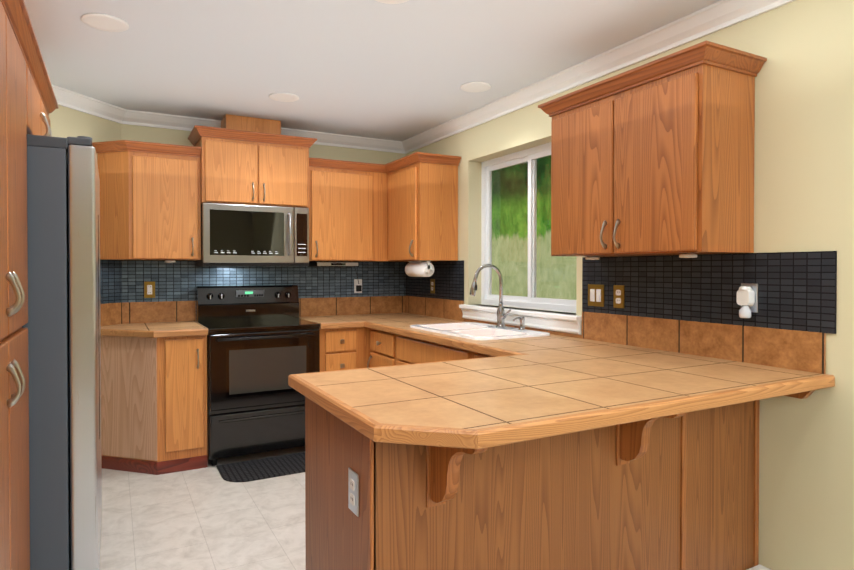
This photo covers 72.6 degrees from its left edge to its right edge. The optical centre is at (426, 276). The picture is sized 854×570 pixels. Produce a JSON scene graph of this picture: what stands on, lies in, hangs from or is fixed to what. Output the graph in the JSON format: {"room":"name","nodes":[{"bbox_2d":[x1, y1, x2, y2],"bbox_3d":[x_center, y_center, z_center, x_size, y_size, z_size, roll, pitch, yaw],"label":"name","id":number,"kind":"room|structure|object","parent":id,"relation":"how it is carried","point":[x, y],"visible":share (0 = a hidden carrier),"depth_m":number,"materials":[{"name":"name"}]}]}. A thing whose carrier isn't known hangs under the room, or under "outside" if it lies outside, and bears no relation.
{"room":"kitchen","nodes":[
{"label":"kitchen","id":0,"kind":"room"},
{"bbox_2d":[32,40,43,135],"bbox_3d":[-1.840,-0.712,2.194,0.598,0.325,0.477,0,1,-28],"label":"upper cabinet","id":1,"kind":"object","parent":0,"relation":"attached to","point":[37,68],"depth_m":2.40,"materials":[{"name":"brown wood"}]},
{"bbox_2d":[44,76,55,136],"bbox_3d":[-2.067,-0.717,2.614,0.598,0.325,0.478,0,1,-28],"label":"upper cabinet","id":2,"kind":"object","parent":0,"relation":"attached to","point":[49,104],"depth_m":2.72,"materials":[{"name":"brown wood"}]},
{"bbox_2d":[48,105,120,259],"bbox_3d":[-2.414,0.050,3.588,0.140,2.430,1.700,0,1,17],"label":"wall","id":3,"kind":"structure","parent":0,"point":[65,122],"depth_m":3.82,"materials":[{"name":"beige paint"}]},
{"bbox_2d":[100,260,127,326],"bbox_3d":[-2.217,0.114,3.984,0.240,0.454,0.239,0,1,-28],"label":"backsplash","id":4,"kind":"structure","parent":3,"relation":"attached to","point":[113,281],"depth_m":4.06,"materials":[{"name":"blue tile"}]},
{"bbox_2d":[96,140,135,259],"bbox_3d":[-2.127,-0.504,3.963,0.204,0.780,0.346,0,1,-28],"label":"upper cabinet","id":5,"kind":"object","parent":3,"relation":"attached to","point":[116,159],"depth_m":3.89,"materials":[{"name":"brown wood"}]},
{"bbox_2d":[136,141,199,263],"bbox_3d":[-1.849,-0.505,4.113,0.428,0.780,0.346,0,1,-28],"label":"upper cabinet","id":6,"kind":"object","parent":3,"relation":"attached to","point":[167,175],"depth_m":3.96,"materials":[{"name":"brown wood"}]},
{"bbox_2d":[99,446,305,569],"bbox_3d":[0.138,1.342,1.272,3.800,0.100,7.880,0,1,-28],"label":"floor","id":7,"kind":"structure","parent":0,"point":[208,518],"depth_m":3.03,"materials":[{"name":"tile"}]},
{"bbox_2d":[0,0,31,569],"bbox_3d":[-1.497,0.211,1.573,0.598,2.156,0.960,0,1,-28],"label":"tall cabinet","id":8,"kind":"object","parent":7,"relation":"on","point":[28,103],"depth_m":1.81,"materials":[{"name":"brown wood"}]},
{"bbox_2d":[22,134,101,569],"bbox_3d":[-1.849,0.366,2.470,0.798,1.825,0.900,0,1,-28],"label":"refrigerator","id":9,"kind":"object","parent":7,"relation":"on","point":[63,325],"visible":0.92,"depth_m":2.21,"materials":[{"name":"grey metal"}]},
{"bbox_2d":[101,339,167,474],"bbox_3d":[-2.013,0.822,3.881,0.442,0.880,0.626,0,1,-28],"label":"base cabinet","id":10,"kind":"object","parent":7,"relation":"on","point":[134,372],"depth_m":3.75,"materials":[{"name":"brown wood"}]},
{"bbox_2d":[101,319,207,342],"bbox_3d":[-1.910,0.363,3.914,0.734,0.042,0.659,0,1,-28],"label":"countertop","id":11,"kind":"structure","parent":10,"relation":"on","point":[186,326],"depth_m":3.76,"materials":[{"name":"beige tile"}]},
{"bbox_2d":[168,335,207,472],"bbox_3d":[-1.707,0.820,4.047,0.255,0.880,0.626,0,1,-28],"label":"base cabinet","id":12,"kind":"object","parent":7,"relation":"on","point":[187,355],"depth_m":3.77,"materials":[{"name":"brown wood"}]},
{"bbox_2d":[196,285,319,465],"bbox_3d":[-1.233,0.667,4.241,0.756,1.182,0.680,0,1,-28],"label":"range","id":13,"kind":"object","parent":7,"relation":"on","point":[263,342],"visible":0.73,"depth_m":4.00,"materials":[{"name":"black metal"}]},
{"bbox_2d":[216,452,304,481],"bbox_3d":[-0.936,1.257,3.883,0.840,0.011,0.375,0,1,-28],"label":"mat","id":14,"kind":"object","parent":7,"relation":"on","point":[264,468],"visible":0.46,"depth_m":3.79,"materials":[{"name":"rubber"}]},
{"bbox_2d":[296,387,547,569],"bbox_3d":[-0.053,0.844,1.984,0.581,0.880,0.657,0,1,-28],"label":"base cabinet","id":15,"kind":"object","parent":7,"relation":"on","point":[368,506],"depth_m":1.72,"materials":[{"name":"brown wood"}]},
{"bbox_2d":[204,311,827,458],"bbox_3d":[-0.115,0.369,3.269,1.727,0.040,3.502,0,1,-28],"label":"countertop","id":16,"kind":"structure","parent":15,"relation":"on","point":[417,392],"depth_m":1.99,"materials":[{"name":"beige tile"}]},
{"bbox_2d":[408,299,555,338],"bbox_3d":[0.304,0.348,3.649,0.523,0.351,0.860,0,1,-28],"label":"sink","id":17,"kind":"object","parent":16,"relation":"in","point":[444,316],"depth_m":3.98,"materials":[{"name":"white ceramic"}]},
{"bbox_2d":[548,419,643,569],"bbox_3d":[0.405,0.841,2.242,0.470,0.880,0.640,0,1,-28],"label":"panel","id":18,"kind":"object","parent":7,"relation":"on","point":[594,472],"depth_m":1.94,"materials":[{"name":"brown wood"}]},
{"bbox_2d":[747,565,770,569],"bbox_3d":[1.291,1.231,1.975,0.497,0.106,0.639,0,1,-28],"label":"storage bin","id":19,"kind":"object","parent":7,"relation":"on","point":[759,567],"visible":1,"depth_m":2.33,"materials":[{"name":"white plastic"}]},
{"bbox_2d":[121,124,405,260],"bbox_3d":[-1.620,0.040,4.513,3.610,2.430,0.120,0,1,-28],"label":"wall","id":20,"kind":"structure","parent":0,"point":[152,134],"depth_m":4.80,"materials":[{"name":"beige paint"}]},
{"bbox_2d":[144,282,154,297],"bbox_3d":[-2.012,0.098,4.219,0.072,0.118,0.008,0,1,-28],"label":"outlet","id":21,"kind":"object","parent":20,"relation":"attached to","point":[149,289],"visible":1,"depth_m":4.21,"materials":[{"name":"gold metal"}]},
{"bbox_2d":[192,126,311,203],"bbox_3d":[-1.312,-0.776,4.370,0.760,0.515,0.400,0,1,-28],"label":"upper cabinet","id":22,"kind":"object","parent":20,"relation":"attached to","point":[236,163],"depth_m":4.18,"materials":[{"name":"brown wood"}]},
{"bbox_2d":[196,200,315,266],"bbox_3d":[-1.298,-0.294,4.350,0.754,0.438,0.444,0,1,-28],"label":"microwave","id":23,"kind":"object","parent":20,"relation":"attached to","point":[232,232],"depth_m":4.20,"materials":[{"name":"silver metal"}]},
{"bbox_2d":[312,158,375,263],"bbox_3d":[-0.754,-0.512,4.706,0.535,0.780,0.345,0,1,-28],"label":"upper cabinet","id":24,"kind":"object","parent":20,"relation":"attached to","point":[343,192],"depth_m":4.57,"materials":[{"name":"brown wood"}]},
{"bbox_2d":[354,279,361,292],"bbox_3d":[-0.584,0.085,4.978,0.072,0.118,0.034,0,1,-28],"label":"electrical outlet","id":25,"kind":"object","parent":20,"relation":"attached to","point":[357,288],"visible":1,"depth_m":4.98,"materials":[{"name":"white plastic"}]},
{"bbox_2d":[24,0,720,140],"bbox_3d":[0.138,-1.188,1.244,3.800,0.100,7.880,0,1,-28],"label":"ceiling","id":26,"kind":"structure","parent":0,"point":[385,71],"depth_m":3.00,"materials":[{"name":"white paint"}]},
{"bbox_2d":[81,13,128,31],"bbox_3d":[-1.460,-1.150,2.641,0.194,0.008,0.194,0,1,-28],"label":"recessed light","id":27,"kind":"object","parent":26,"relation":"in","point":[105,22],"visible":0.98,"depth_m":2.63,"materials":[{"name":"white"}]},
{"bbox_2d":[269,92,298,101],"bbox_3d":[-0.930,-1.163,3.782,0.194,0.008,0.194,0,1,-28],"label":"recessed light","id":28,"kind":"object","parent":26,"relation":"in","point":[283,97],"visible":0.98,"depth_m":3.77,"materials":[{"name":"white"}]},
{"bbox_2d":[376,0,408,3],"bbox_3d":[-0.144,-1.147,2.353,0.194,0.008,0.194,0,1,-28],"label":"recessed light","id":29,"kind":"object","parent":26,"relation":"in","point":[392,1],"visible":1,"depth_m":2.42,"materials":[{"name":"white"}]},
{"bbox_2d":[460,82,490,91],"bbox_3d":[0.299,-1.161,3.572,0.194,0.008,0.194,0,1,-28],"label":"recessed light","id":30,"kind":"object","parent":26,"relation":"in","point":[475,86],"visible":1,"depth_m":3.56,"materials":[{"name":"white"}]},
{"bbox_2d":[406,0,853,569],"bbox_3d":[1.637,0.068,2.070,0.210,2.430,7.280,0,1,-28],"label":"wall","id":31,"kind":"structure","parent":0,"point":[804,150],"depth_m":2.23,"materials":[{"name":"beige paint"}]},
{"bbox_2d":[384,152,459,263],"bbox_3d":[-0.052,-0.511,4.589,0.345,0.780,0.570,0,1,-28],"label":"upper cabinet","id":32,"kind":"object","parent":31,"relation":"attached to","point":[421,189],"depth_m":4.37,"materials":[{"name":"brown wood"}]},
{"bbox_2d":[51,0,795,153],"bbox_3d":[0.138,-1.094,1.245,3.200,0.088,7.280,0,1,-28],"label":"crown molding","id":33,"kind":"structure","parent":31,"relation":"attached to","point":[712,18],"depth_m":3.58,"materials":[{"name":"white"}]},
{"bbox_2d":[430,279,434,293],"bbox_3d":[0.044,0.082,4.763,0.008,0.118,0.072,0,1,-28],"label":"outlet","id":34,"kind":"object","parent":31,"relation":"attached to","point":[432,285],"visible":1,"depth_m":4.75,"materials":[{"name":"gold metal"}]},
{"bbox_2d":[459,142,581,334],"bbox_3d":[0.631,-0.262,3.830,0.220,1.170,1.250,0,1,-28],"label":"window","id":35,"kind":"structure","parent":31,"relation":"in","point":[531,156],"depth_m":3.87,"materials":[{"name":"white plastic"}]},
{"bbox_2d":[588,284,603,306],"bbox_3d":[0.915,0.104,3.156,0.010,0.118,0.118,0,1,-28],"label":"rocker light switch","id":36,"kind":"object","parent":31,"relation":"attached to","point":[595,295],"visible":1,"depth_m":3.15,"materials":[{"name":"gold metal"}]},
{"bbox_2d":[613,285,623,307],"bbox_3d":[0.993,0.106,3.013,0.008,0.118,0.072,0,1,-28],"label":"outlet","id":37,"kind":"object","parent":31,"relation":"attached to","point":[618,296],"visible":1,"depth_m":3.01,"materials":[{"name":"gold metal"}]},
{"bbox_2d":[544,40,759,259],"bbox_3d":[0.982,-0.489,2.681,0.345,0.780,0.870,0,1,-28],"label":"upper cabinet","id":38,"kind":"object","parent":31,"relation":"attached to","point":[655,157],"depth_m":2.38,"materials":[{"name":"brown wood"}]},
{"bbox_2d":[737,283,757,317],"bbox_3d":[1.307,0.101,2.385,0.054,0.141,0.072,0,1,-28],"label":"outlet","id":39,"kind":"object","parent":31,"relation":"attached to","point":[747,297],"visible":1,"depth_m":2.37,"materials":[{"name":"white plastic"}]},
{"label":"outside","id":40,"kind":"structure","parent":0,"visible":0},
{"bbox_2d":[492,155,576,299],"bbox_3d":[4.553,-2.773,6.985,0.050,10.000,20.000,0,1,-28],"label":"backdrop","id":41,"kind":"structure","parent":40,"point":[541,278],"depth_m":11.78,"materials":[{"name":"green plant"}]}
]}

